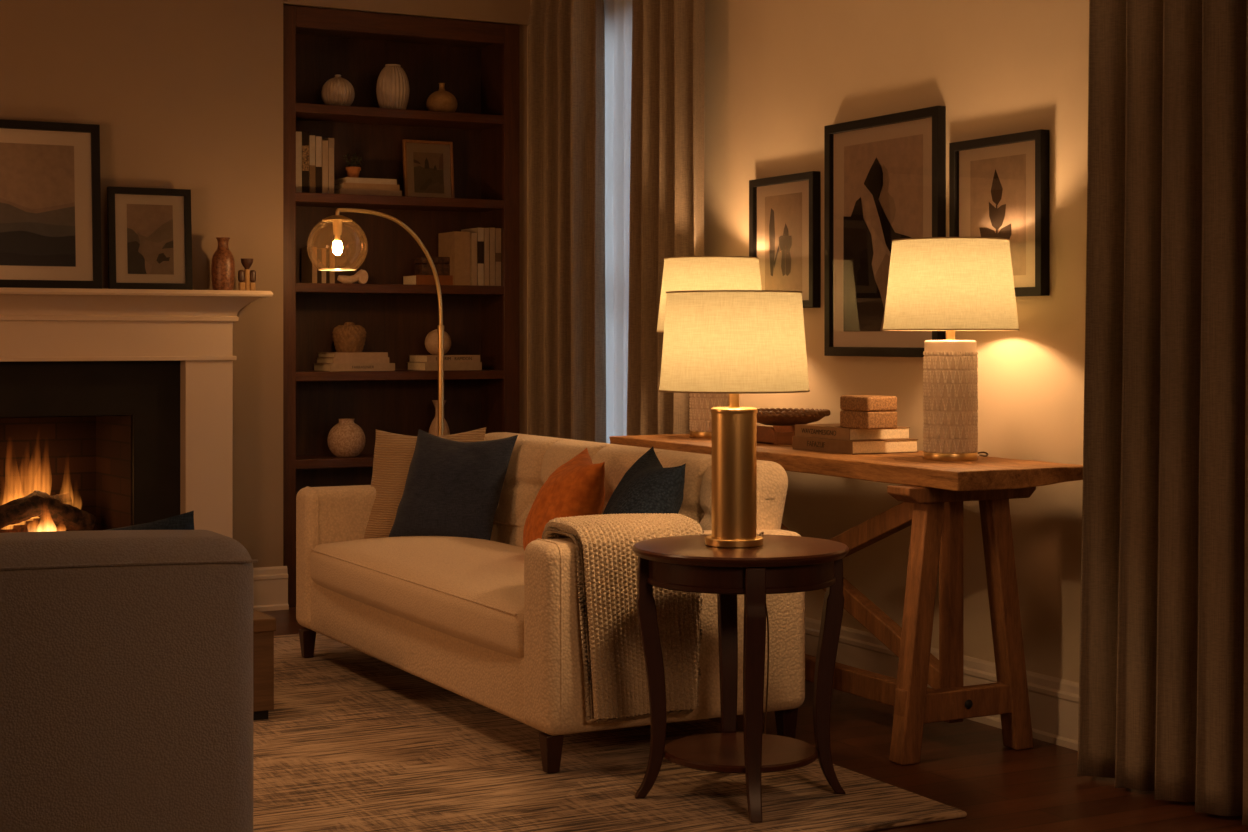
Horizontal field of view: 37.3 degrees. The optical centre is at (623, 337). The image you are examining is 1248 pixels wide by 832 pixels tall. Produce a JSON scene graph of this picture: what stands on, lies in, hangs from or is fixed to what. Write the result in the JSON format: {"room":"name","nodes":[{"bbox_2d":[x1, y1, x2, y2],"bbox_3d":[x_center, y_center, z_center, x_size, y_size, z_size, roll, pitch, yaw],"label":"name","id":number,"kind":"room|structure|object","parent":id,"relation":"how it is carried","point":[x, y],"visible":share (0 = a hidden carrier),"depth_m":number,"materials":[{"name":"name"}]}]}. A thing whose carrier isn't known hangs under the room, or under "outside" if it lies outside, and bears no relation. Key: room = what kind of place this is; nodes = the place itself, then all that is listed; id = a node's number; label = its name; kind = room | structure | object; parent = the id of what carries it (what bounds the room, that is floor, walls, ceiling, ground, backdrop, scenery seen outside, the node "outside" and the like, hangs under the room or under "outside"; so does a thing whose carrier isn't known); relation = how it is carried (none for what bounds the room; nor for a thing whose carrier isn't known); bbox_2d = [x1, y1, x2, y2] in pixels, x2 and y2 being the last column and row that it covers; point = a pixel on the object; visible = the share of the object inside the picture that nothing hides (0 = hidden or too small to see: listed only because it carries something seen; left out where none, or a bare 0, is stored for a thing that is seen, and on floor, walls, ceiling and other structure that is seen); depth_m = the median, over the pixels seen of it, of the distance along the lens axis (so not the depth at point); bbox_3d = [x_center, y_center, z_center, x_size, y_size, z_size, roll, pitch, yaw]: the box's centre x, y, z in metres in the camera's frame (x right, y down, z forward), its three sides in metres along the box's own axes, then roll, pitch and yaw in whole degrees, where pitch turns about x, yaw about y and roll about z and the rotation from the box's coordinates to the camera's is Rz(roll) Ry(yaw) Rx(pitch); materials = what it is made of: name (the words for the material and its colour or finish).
{"room":"living room","nodes":[
{"label":"living room","id":0,"kind":"room"},
{"bbox_2d":[0,0,530,567],"bbox_3d":[-2.936,-0.250,7.332,5.450,2.800,0.470,0,0,-28],"label":"wall","id":1,"kind":"structure","parent":0,"point":[181,94],"depth_m":7.73,"materials":[{"name":"paint"}]},
{"bbox_2d":[253,566,288,611],"bbox_3d":[-1.526,1.059,7.795,0.225,0.182,0.028,0,0,-28],"label":"baseboard","id":2,"kind":"structure","parent":1,"relation":"attached to","point":[270,584],"depth_m":7.81,"materials":[{"name":"beige paint"}]},
{"bbox_2d":[261,607,1247,831],"bbox_3d":[-0.859,1.200,3.504,5.750,0.100,9.200,0,0,-28],"label":"floor","id":3,"kind":"structure","parent":0,"point":[966,766],"depth_m":4.83,"materials":[{"name":"brown wood"}]},
{"bbox_2d":[0,288,273,537],"bbox_3d":[-2.492,0.478,7.295,2.124,1.343,0.830,0,0,-28],"label":"fireplace","id":4,"kind":"object","parent":3,"relation":"on","point":[76,364],"visible":0.55,"depth_m":7.54,"materials":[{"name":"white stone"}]},
{"bbox_2d":[0,119,101,288],"bbox_3d":[-2.522,-0.526,7.201,0.950,0.664,0.071,0,0,-28],"label":"framed landscape","id":5,"kind":"object","parent":4,"relation":"on","point":[50,185],"visible":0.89,"depth_m":7.33,"materials":[{"name":"black"}]},
{"bbox_2d":[0,142,75,266],"bbox_3d":[-2.521,-0.526,7.200,0.750,0.485,0.002,0,-4,-28],"label":"print","id":6,"kind":"object","parent":5,"relation":"attached to","point":[38,179],"depth_m":7.31},
{"bbox_2d":[0,288,273,297],"bbox_3d":[-2.433,-0.179,7.184,2.124,0.027,0.262,0,0,-28],"label":"mantel shelf","id":7,"kind":"object","parent":4,"relation":"attached to","point":[4,292],"depth_m":7.29,"materials":[{"name":"beige paint"}]},
{"bbox_2d":[107,186,192,289],"bbox_3d":[-1.923,-0.401,7.507,0.335,0.416,0.054,0,0,-28],"label":"framed landscape","id":8,"kind":"object","parent":4,"relation":"on","point":[149,230],"visible":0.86,"depth_m":7.50,"materials":[{"name":"black"}]},
{"bbox_2d":[127,204,173,274],"bbox_3d":[-1.922,-0.400,7.506,0.186,0.284,0.003,0,-4,-28],"label":"print","id":9,"kind":"object","parent":8,"relation":"attached to","point":[149,227],"depth_m":7.51},
{"bbox_2d":[211,237,234,289],"bbox_3d":[-1.649,-0.304,7.610,0.094,0.219,0.094,0,0,-28],"label":"bottle vase","id":10,"kind":"object","parent":4,"relation":"on","point":[222,264],"visible":0.92,"depth_m":7.58,"materials":[{"name":"brown ceramic"}]},
{"bbox_2d":[238,258,255,290],"bbox_3d":[-1.560,-0.261,7.657,0.069,0.134,0.052,0,0,2],"label":"figurine","id":11,"kind":"object","parent":4,"relation":"on","point":[246,277],"visible":0.92,"depth_m":7.65,"materials":[{"name":"wood"}]},
{"bbox_3d":[-2.565,0.855,7.477,0.580,0.088,0.274,0,0,-28],"label":"grate","id":12,"kind":"object","parent":4,"relation":"in","visible":0},
{"bbox_2d":[0,493,42,528],"bbox_3d":[-2.535,0.730,7.452,0.377,0.196,0.100,0,0,-33],"label":"log","id":13,"kind":"object","parent":12,"relation":"on","point":[16,511],"visible":1,"depth_m":7.48,"materials":[{"name":"brown wood"}]},
{"bbox_2d":[0,516,65,532],"bbox_3d":[-2.563,0.769,7.590,0.558,0.145,0.117,0,0,-30],"label":"log","id":14,"kind":"object","parent":12,"relation":"on","point":[35,524],"visible":0.36,"depth_m":7.61,"materials":[{"name":"brown wood"}]},
{"bbox_2d":[32,490,95,530],"bbox_3d":[-2.330,0.724,7.643,0.287,0.199,0.111,0,0,-34],"label":"log","id":15,"kind":"object","parent":12,"relation":"on","point":[68,517],"visible":0.86,"depth_m":7.61,"materials":[{"name":"brown wood"}]},
{"bbox_2d":[53,492,72,505],"bbox_3d":[-2.426,0.699,7.663,0.272,0.114,0.074,0,0,-24],"label":"log","id":16,"kind":"object","parent":15,"relation":"on","point":[65,498],"visible":0.19,"depth_m":7.68,"materials":[{"name":"brown wood"}]},
{"bbox_2d":[307,208,443,435],"bbox_3d":[-0.934,0.316,7.478,0.708,1.669,0.290,0,0,-28],"label":"floor lamp","id":17,"kind":"object","parent":3,"relation":"on","point":[337,220],"visible":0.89,"depth_m":7.44,"materials":[{"name":"gold metal"}]},
{"bbox_2d":[334,235,339,240],"bbox_3d":[-1.141,-0.402,7.369,0.024,0.026,0.024,0,0,-28],"label":"socket","id":18,"kind":"object","parent":17,"relation":"attached to","point":[337,237],"depth_m":7.36,"materials":[{"name":"gold metal"}]},
{"bbox_2d":[283,5,519,606],"bbox_3d":[-1.038,-0.135,8.280,1.115,2.570,0.305,0,0,-28],"label":"bookcase","id":19,"kind":"object","parent":3,"relation":"on","point":[478,63],"visible":0.66,"depth_m":8.37,"materials":[{"name":"brown wood"}]},
{"bbox_2d":[296,132,301,191],"bbox_3d":[-1.450,-0.759,8.076,0.035,0.268,0.170,0,0,-28],"label":"book","id":20,"kind":"object","parent":19,"relation":"on","point":[298,134],"visible":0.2,"depth_m":8.00,"materials":[{"name":"paper"}]},
{"bbox_2d":[302,131,308,192],"bbox_3d":[-1.419,-0.760,8.092,0.031,0.270,0.171,0,0,-28],"label":"book","id":21,"kind":"object","parent":19,"relation":"on","point":[305,135],"visible":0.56,"depth_m":8.02,"materials":[{"name":"paper"}]},
{"bbox_2d":[301,247,316,282],"bbox_3d":[-1.380,-0.317,8.108,0.022,0.160,0.150,0,0,-28],"label":"book","id":22,"kind":"object","parent":19,"relation":"on","point":[308,270],"visible":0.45,"depth_m":8.09,"materials":[{"name":"paper"}]},
{"bbox_2d":[309,135,314,192],"bbox_3d":[-1.392,-0.752,8.106,0.027,0.255,0.171,0,0,-28],"label":"book","id":23,"kind":"object","parent":19,"relation":"on","point":[311,137],"visible":0.44,"depth_m":8.03,"materials":[{"name":"paper"}]},
{"bbox_2d":[315,136,321,192],"bbox_3d":[-1.367,-0.751,8.120,0.028,0.252,0.171,0,0,-28],"label":"book","id":24,"kind":"object","parent":19,"relation":"on","point":[318,140],"visible":0.44,"depth_m":8.04,"materials":[{"name":"paper"}]},
{"bbox_2d":[319,248,325,282],"bbox_3d":[-1.342,-0.314,8.127,0.020,0.155,0.150,0,0,-28],"label":"book","id":25,"kind":"object","parent":19,"relation":"on","point":[323,250],"visible":0.29,"depth_m":8.06,"materials":[{"name":"paper"}]},
{"bbox_2d":[322,140,327,192],"bbox_3d":[-1.341,-0.743,8.134,0.027,0.236,0.170,0,0,-28],"label":"book","id":26,"kind":"object","parent":19,"relation":"on","point":[324,142],"visible":0.38,"depth_m":8.06,"materials":[{"name":"paper"}]},
{"bbox_2d":[326,249,329,282],"bbox_3d":[-1.326,-0.312,8.136,0.014,0.150,0.150,0,0,-28],"label":"book","id":27,"kind":"object","parent":19,"relation":"on","point":[327,250],"visible":0.38,"depth_m":8.07,"materials":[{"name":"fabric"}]},
{"bbox_2d":[323,138,333,193],"bbox_3d":[-1.316,-0.749,8.146,0.026,0.248,0.171,0,0,-28],"label":"book","id":28,"kind":"object","parent":19,"relation":"on","point":[330,140],"visible":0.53,"depth_m":8.07,"materials":[{"name":"paper"}]},
{"bbox_2d":[326,248,334,282],"bbox_3d":[-1.309,-0.316,8.145,0.022,0.158,0.150,0,0,-28],"label":"book","id":29,"kind":"object","parent":19,"relation":"on","point":[332,255],"visible":0.32,"depth_m":8.08,"materials":[{"name":"paper"}]},
{"bbox_2d":[321,74,354,105],"bbox_3d":[-1.257,-1.083,8.133,0.146,0.150,0.145,0,0,-28],"label":"ribbed vase","id":30,"kind":"object","parent":19,"relation":"on","point":[337,90],"visible":0.8,"depth_m":8.08,"materials":[{"name":"white ceramic"}]},
{"bbox_2d":[327,419,365,456],"bbox_3d":[-1.220,0.439,8.130,0.166,0.166,0.166,0,0,-28],"label":"jar","id":31,"kind":"object","parent":19,"relation":"on","point":[346,438],"visible":1,"depth_m":8.07,"materials":[{"name":"ceramic"}]},
{"bbox_2d":[337,269,367,283],"bbox_3d":[-1.192,-0.270,8.122,0.137,0.066,0.036,0,0,-28],"label":"sculpture","id":32,"kind":"object","parent":19,"relation":"on","point":[361,276],"visible":0.99,"depth_m":8.12,"materials":[{"name":"beige ceramic"}]},
{"bbox_2d":[313,363,394,370],"bbox_3d":[-1.196,0.128,8.204,0.305,0.034,0.202,0,0,-31],"label":"book","id":33,"kind":"object","parent":19,"relation":"on","point":[317,366],"visible":1,"depth_m":8.12,"materials":[{"name":"paper"}]},
{"bbox_2d":[316,357,388,363],"bbox_3d":[-1.203,0.098,8.201,0.265,0.026,0.200,0,0,-31],"label":"book","id":34,"kind":"object","parent":33,"relation":"on","point":[319,359],"visible":0.89,"depth_m":8.12,"materials":[{"name":"paper"}]},
{"bbox_2d":[318,352,387,357],"bbox_3d":[-1.203,0.074,8.201,0.250,0.022,0.200,0,0,-31],"label":"book","id":35,"kind":"object","parent":34,"relation":"on","point":[321,354],"visible":1,"depth_m":8.11,"materials":[{"name":"paper"}]},
{"bbox_2d":[332,322,365,351],"bbox_3d":[-1.214,-0.003,8.178,0.148,0.133,0.150,0,0,14],"label":"woven vase","id":36,"kind":"object","parent":35,"relation":"on","point":[348,337],"visible":0.96,"depth_m":8.12,"materials":[{"name":"brown wicker"}]},
{"bbox_2d":[334,188,401,195],"bbox_3d":[-1.157,-0.640,8.242,0.285,0.030,0.190,0,0,-28],"label":"book","id":37,"kind":"object","parent":19,"relation":"on","point":[341,190],"visible":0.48,"depth_m":8.15,"materials":[{"name":"paper"}]},
{"bbox_2d":[334,183,399,190],"bbox_3d":[-1.157,-0.668,8.242,0.262,0.026,0.190,0,0,-28],"label":"book","id":38,"kind":"object","parent":37,"relation":"on","point":[340,185],"visible":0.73,"depth_m":8.16,"materials":[{"name":"paper"}]},
{"bbox_2d":[334,177,396,184],"bbox_3d":[-1.157,-0.693,8.242,0.236,0.024,0.190,0,0,-28],"label":"book","id":39,"kind":"object","parent":38,"relation":"on","point":[345,179],"visible":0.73,"depth_m":8.16,"materials":[{"name":"paper"}]},
{"bbox_2d":[343,153,362,177],"bbox_3d":[-1.195,-0.762,8.183,0.089,0.113,0.096,0,0,12],"label":"potted plant","id":40,"kind":"object","parent":39,"relation":"on","point":[352,171],"visible":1,"depth_m":8.17,"materials":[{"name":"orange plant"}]},
{"bbox_2d":[376,64,409,108],"bbox_3d":[-1.031,-1.113,8.252,0.148,0.210,0.148,0,0,-28],"label":"ribbed vase","id":41,"kind":"object","parent":19,"relation":"on","point":[392,88],"visible":0.89,"depth_m":8.20,"materials":[{"name":"white ceramic"}]},
{"bbox_2d":[403,275,452,284],"bbox_3d":[-0.876,-0.259,8.379,0.205,0.045,0.170,0,0,-28],"label":"book","id":42,"kind":"object","parent":19,"relation":"on","point":[411,279],"visible":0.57,"depth_m":8.30,"materials":[{"name":"paper"}]},
{"bbox_2d":[414,257,449,274],"bbox_3d":[-0.863,-0.324,8.386,0.154,0.084,0.104,0,0,-28],"label":"trinket box","id":43,"kind":"object","parent":42,"relation":"on","point":[442,264],"visible":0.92,"depth_m":8.34,"materials":[{"name":"brown wood"}]},
{"bbox_2d":[402,139,454,197],"bbox_3d":[-0.887,-0.761,8.400,0.240,0.272,0.039,0,0,-28],"label":"framed sketch","id":44,"kind":"object","parent":19,"relation":"on","point":[428,169],"visible":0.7,"depth_m":8.40,"materials":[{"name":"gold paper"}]},
{"bbox_2d":[413,152,443,193],"bbox_3d":[-0.886,-0.750,8.398,0.144,0.185,0.003,0,-5,-28],"label":"print","id":45,"kind":"object","parent":44,"relation":"attached to","point":[428,167],"depth_m":8.40},
{"bbox_2d":[429,400,449,435],"bbox_3d":[-0.837,0.402,8.377,0.098,0.240,0.098,0,0,-28],"label":"vase","id":46,"kind":"object","parent":19,"relation":"on","point":[433,429],"visible":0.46,"depth_m":8.35,"materials":[{"name":"beige ceramic"}]},
{"bbox_2d":[426,83,456,111],"bbox_3d":[-0.823,-1.079,8.362,0.140,0.143,0.140,0,0,-28],"label":"bottle vase","id":47,"kind":"object","parent":19,"relation":"on","point":[441,100],"visible":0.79,"depth_m":8.31,"materials":[{"name":"ceramic"}]},
{"bbox_2d":[407,362,481,370],"bbox_3d":[-0.816,0.127,8.405,0.280,0.036,0.200,0,0,-31],"label":"book","id":48,"kind":"object","parent":19,"relation":"on","point":[433,366],"visible":0.96,"depth_m":8.33,"materials":[{"name":"paper"}]},
{"bbox_2d":[410,355,479,362],"bbox_3d":[-0.816,0.093,8.404,0.262,0.032,0.202,0,0,-31],"label":"book","id":49,"kind":"object","parent":48,"relation":"on","point":[413,358],"visible":0.91,"depth_m":8.33,"materials":[{"name":"paper"}]},
{"bbox_2d":[425,329,450,354],"bbox_3d":[-0.842,0.019,8.375,0.120,0.118,0.120,0,0,-28],"label":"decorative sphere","id":50,"kind":"object","parent":49,"relation":"on","point":[431,340],"visible":0.63,"depth_m":8.33,"materials":[{"name":"beige ceramic"}]},
{"bbox_2d":[438,231,469,284],"bbox_3d":[-0.774,-0.358,8.422,0.075,0.243,0.190,0,0,-28],"label":"book","id":51,"kind":"object","parent":19,"relation":"on","point":[455,245],"visible":0.8,"depth_m":8.34,"materials":[{"name":"paper"}]},
{"bbox_2d":[461,228,483,285],"bbox_3d":[-0.692,-0.368,8.447,0.031,0.262,0.191,0,0,-28],"label":"book","id":52,"kind":"object","parent":19,"relation":"on","point":[480,231],"visible":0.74,"depth_m":8.36,"materials":[{"name":"paper"}]},
{"bbox_2d":[470,233,476,284],"bbox_3d":[-0.720,-0.356,8.433,0.026,0.238,0.190,0,0,-28],"label":"book","id":53,"kind":"object","parent":19,"relation":"on","point":[473,236],"visible":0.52,"depth_m":8.35,"materials":[{"name":"paper"}]},
{"bbox_2d":[484,228,488,285],"bbox_3d":[-0.666,-0.368,8.462,0.024,0.262,0.190,0,0,-28],"label":"book","id":54,"kind":"object","parent":19,"relation":"on","point":[486,230],"visible":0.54,"depth_m":8.38,"materials":[{"name":"paper"}]},
{"bbox_2d":[489,228,494,285],"bbox_3d":[-0.641,-0.369,8.475,0.026,0.264,0.190,0,0,-28],"label":"book","id":55,"kind":"object","parent":19,"relation":"on","point":[491,230],"visible":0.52,"depth_m":8.39,"materials":[{"name":"paper"}]},
{"bbox_2d":[495,228,500,285],"bbox_3d":[-0.615,-0.368,8.488,0.029,0.262,0.191,0,0,-28],"label":"book","id":56,"kind":"object","parent":19,"relation":"on","point":[497,230],"visible":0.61,"depth_m":8.40,"materials":[{"name":"paper"}]},
{"bbox_2d":[296,432,804,773],"bbox_3d":[-0.342,0.750,5.891,0.853,0.799,2.127,0,0,-28],"label":"sofa","id":57,"kind":"object","parent":3,"relation":"on","point":[494,623],"visible":0.48,"depth_m":5.37,"materials":[{"name":"fabric"}]},
{"bbox_2d":[310,536,523,657],"bbox_3d":[-0.440,0.770,5.848,0.640,0.195,1.788,0,0,-28],"label":"seat cushion","id":58,"kind":"object","parent":57,"relation":"on","point":[464,593],"depth_m":5.62,"materials":[{"name":"beige fabric"}]},
{"bbox_2d":[364,427,485,538],"bbox_3d":[-0.722,0.524,6.636,0.445,0.406,0.204,0,0,16],"label":"throw pillow","id":59,"kind":"object","parent":57,"relation":"on","point":[393,453],"visible":0.37,"depth_m":6.64,"materials":[{"name":"beige fabric"}]},
{"bbox_2d":[389,429,517,539],"bbox_3d":[-0.597,0.518,6.448,0.412,0.386,0.214,0,0,24],"label":"throw pillow","id":60,"kind":"object","parent":57,"relation":"on","point":[452,488],"visible":0.94,"depth_m":6.39,"materials":[{"name":"blue fabric"}]},
{"bbox_2d":[523,448,604,550],"bbox_3d":[-0.183,0.529,5.616,0.244,0.371,0.402,0,0,-4],"label":"throw pillow","id":61,"kind":"object","parent":57,"relation":"on","point":[576,487],"visible":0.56,"depth_m":5.47,"materials":[{"name":"orange fabric"}]},
{"bbox_2d":[542,513,703,723],"bbox_3d":[0.015,0.741,4.971,0.434,0.529,0.272,0,0,-28],"label":"knitted throw","id":62,"kind":"object","parent":57,"relation":"on","point":[615,675],"visible":0.78,"depth_m":4.84,"materials":[{"name":"beige fabric"}]},
{"bbox_2d":[603,447,685,514],"bbox_3d":[0.034,0.516,5.282,0.229,0.393,0.423,0,0,-12],"label":"throw pillow","id":63,"kind":"object","parent":57,"relation":"on","point":[646,487],"visible":0.41,"depth_m":5.15,"materials":[{"name":"fabric"}]},
{"bbox_2d":[528,0,605,442],"bbox_3d":[-0.251,-0.186,7.788,0.137,2.648,0.595,0,0,-28],"label":"curtain","id":64,"kind":"object","parent":3,"relation":"on","point":[567,302],"visible":0.7,"depth_m":7.71,"materials":[{"name":"fabric"}]},
{"bbox_2d":[253,633,966,831],"bbox_3d":[-1.434,1.143,5.129,3.350,0.014,3.330,0,0,-28],"label":"area rug","id":65,"kind":"object","parent":3,"relation":"on","point":[352,740],"visible":0.46,"depth_m":4.77,"materials":[{"name":"fabric"}]},
{"bbox_2d":[0,530,257,831],"bbox_3d":[-1.326,0.733,3.288,1.153,0.804,0.846,0,0,-28],"label":"armchair","id":66,"kind":"object","parent":65,"relation":"on","point":[126,656],"visible":1,"depth_m":3.08,"materials":[{"name":"grey fabric"}]},
{"bbox_2d":[108,511,193,529],"bbox_3d":[-0.983,0.517,3.395,0.462,0.418,0.228,0,0,-3],"label":"throw pillow","id":67,"kind":"object","parent":66,"relation":"on","point":[185,521],"visible":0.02,"depth_m":3.31,"materials":[{"name":"blue"}]},
{"bbox_2d":[253,608,275,720],"bbox_3d":[-1.665,0.984,5.566,1.050,0.304,0.720,0,0,-28],"label":"coffee table","id":68,"kind":"object","parent":65,"relation":"on","point":[264,625],"visible":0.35,"depth_m":5.48,"materials":[{"name":"brown wood"}]},
{"bbox_2d":[632,534,848,822],"bbox_3d":[0.289,0.825,4.596,0.536,0.621,0.536,0,0,-28],"label":"side table","id":69,"kind":"object","parent":65,"relation":"on","point":[782,564],"visible":0.95,"depth_m":4.53,"materials":[{"name":"brown wood"}]},
{"bbox_2d":[663,733,817,772],"bbox_3d":[0.289,1.029,4.596,0.384,0.018,0.384,0,0,-28],"label":"shelf","id":70,"kind":"object","parent":69,"relation":"attached to","point":[714,752],"depth_m":4.54,"materials":[{"name":"brown wood"}]},
{"bbox_2d":[627,0,704,435],"bbox_3d":[0.159,-0.186,7.024,0.112,2.648,0.545,0,0,-28],"label":"curtain","id":71,"kind":"object","parent":3,"relation":"on","point":[668,79],"visible":0.56,"depth_m":6.99,"materials":[{"name":"fabric"}]},
{"bbox_2d":[609,434,1082,764],"bbox_3d":[0.594,0.749,5.819,0.525,0.800,2.001,0,0,-28],"label":"trestle table","id":72,"kind":"object","parent":3,"relation":"on","point":[932,493],"visible":0.59,"depth_m":5.13,"materials":[{"name":"brown wood"}]},
{"bbox_2d":[656,256,761,437],"bbox_3d":[0.309,0.034,6.540,0.389,0.632,0.389,0,0,-28],"label":"table lamp","id":73,"kind":"object","parent":72,"relation":"on","point":[684,273],"visible":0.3,"depth_m":6.42,"materials":[{"name":"beige fabric"}]},
{"bbox_2d":[757,426,794,444],"bbox_3d":[0.508,0.321,6.238,0.200,0.058,0.316,0,0,-28],"label":"wooden box","id":74,"kind":"object","parent":72,"relation":"on","point":[775,435],"visible":0.28,"depth_m":6.08,"materials":[{"name":"brown wood"}]},
{"bbox_2d":[757,408,829,425],"bbox_3d":[0.536,0.265,6.185,0.307,0.052,0.307,0,0,-28],"label":"wicker bowl","id":75,"kind":"object","parent":74,"relation":"on","point":[772,416],"visible":0.73,"depth_m":6.08,"materials":[{"name":"brown wicker"}]},
{"bbox_2d":[793,436,917,453],"bbox_3d":[0.715,0.329,5.742,0.246,0.040,0.325,0,0,-28],"label":"book","id":76,"kind":"object","parent":72,"relation":"on","point":[799,442],"visible":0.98,"depth_m":5.62,"materials":[{"name":"paper"}]},
{"bbox_2d":[795,423,909,440],"bbox_3d":[0.708,0.291,5.755,0.226,0.036,0.300,0,0,-28],"label":"book","id":77,"kind":"object","parent":76,"relation":"on","point":[827,431],"visible":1,"depth_m":5.65,"materials":[{"name":"paper"}]},
{"bbox_2d":[840,395,896,428],"bbox_3d":[0.739,0.223,5.591,0.111,0.098,0.151,0,0,-28],"label":"box","id":78,"kind":"object","parent":77,"relation":"on","point":[857,411],"visible":1,"depth_m":5.54,"materials":[{"name":"brown wood"}]},
{"bbox_2d":[882,237,1018,460],"bbox_3d":[0.941,0.034,5.333,0.389,0.632,0.389,0,0,-28],"label":"table lamp","id":79,"kind":"object","parent":72,"relation":"on","point":[950,285],"visible":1,"depth_m":5.22,"materials":[{"name":"beige fabric"}]},
{"bbox_2d":[527,0,1088,682],"bbox_3d":[1.569,-0.250,4.785,0.140,2.800,9.200,0,0,-28],"label":"wall","id":80,"kind":"structure","parent":0,"point":[778,72],"depth_m":5.74,"materials":[{"name":"paint"}]},
{"bbox_2d":[603,0,631,443],"bbox_3d":[-0.012,-0.186,7.492,0.043,2.648,0.981,0,0,-28],"label":"window","id":81,"kind":"structure","parent":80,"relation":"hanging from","point":[618,13],"depth_m":7.50,"materials":[{"name":"glass"}]},
{"bbox_2d":[749,171,819,307],"bbox_3d":[0.562,-0.337,6.506,0.032,0.466,0.415,0,0,-28],"label":"framed print","id":82,"kind":"object","parent":80,"relation":"attached to","point":[784,210],"visible":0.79,"depth_m":6.48,"materials":[{"name":"black"}]},
{"bbox_2d":[824,106,945,356],"bbox_3d":[0.836,-0.329,5.987,0.032,0.777,0.622,0,0,-28],"label":"framed print","id":83,"kind":"object","parent":80,"relation":"attached to","point":[885,175],"visible":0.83,"depth_m":6.02,"materials":[{"name":"black"}]},
{"bbox_2d":[805,617,1078,750],"bbox_3d":[1.588,1.059,4.569,0.028,0.182,8.600,0,0,-28],"label":"baseboard","id":84,"kind":"structure","parent":80,"relation":"attached to","point":[1053,701],"depth_m":5.50,"materials":[{"name":"beige paint"}]},
{"bbox_2d":[949,129,1048,296],"bbox_3d":[1.106,-0.358,5.475,0.032,0.475,0.421,0,0,-28],"label":"framed print","id":85,"kind":"object","parent":80,"relation":"attached to","point":[999,185],"visible":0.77,"depth_m":5.42,"materials":[{"name":"black"}]},
{"bbox_2d":[1077,0,1247,825],"bbox_3d":[1.429,-0.185,4.473,0.135,2.650,0.966,0,0,-28],"label":"curtain","id":86,"kind":"object","parent":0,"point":[1163,657],"visible":1,"depth_m":4.55,"materials":[{"name":"fabric"}]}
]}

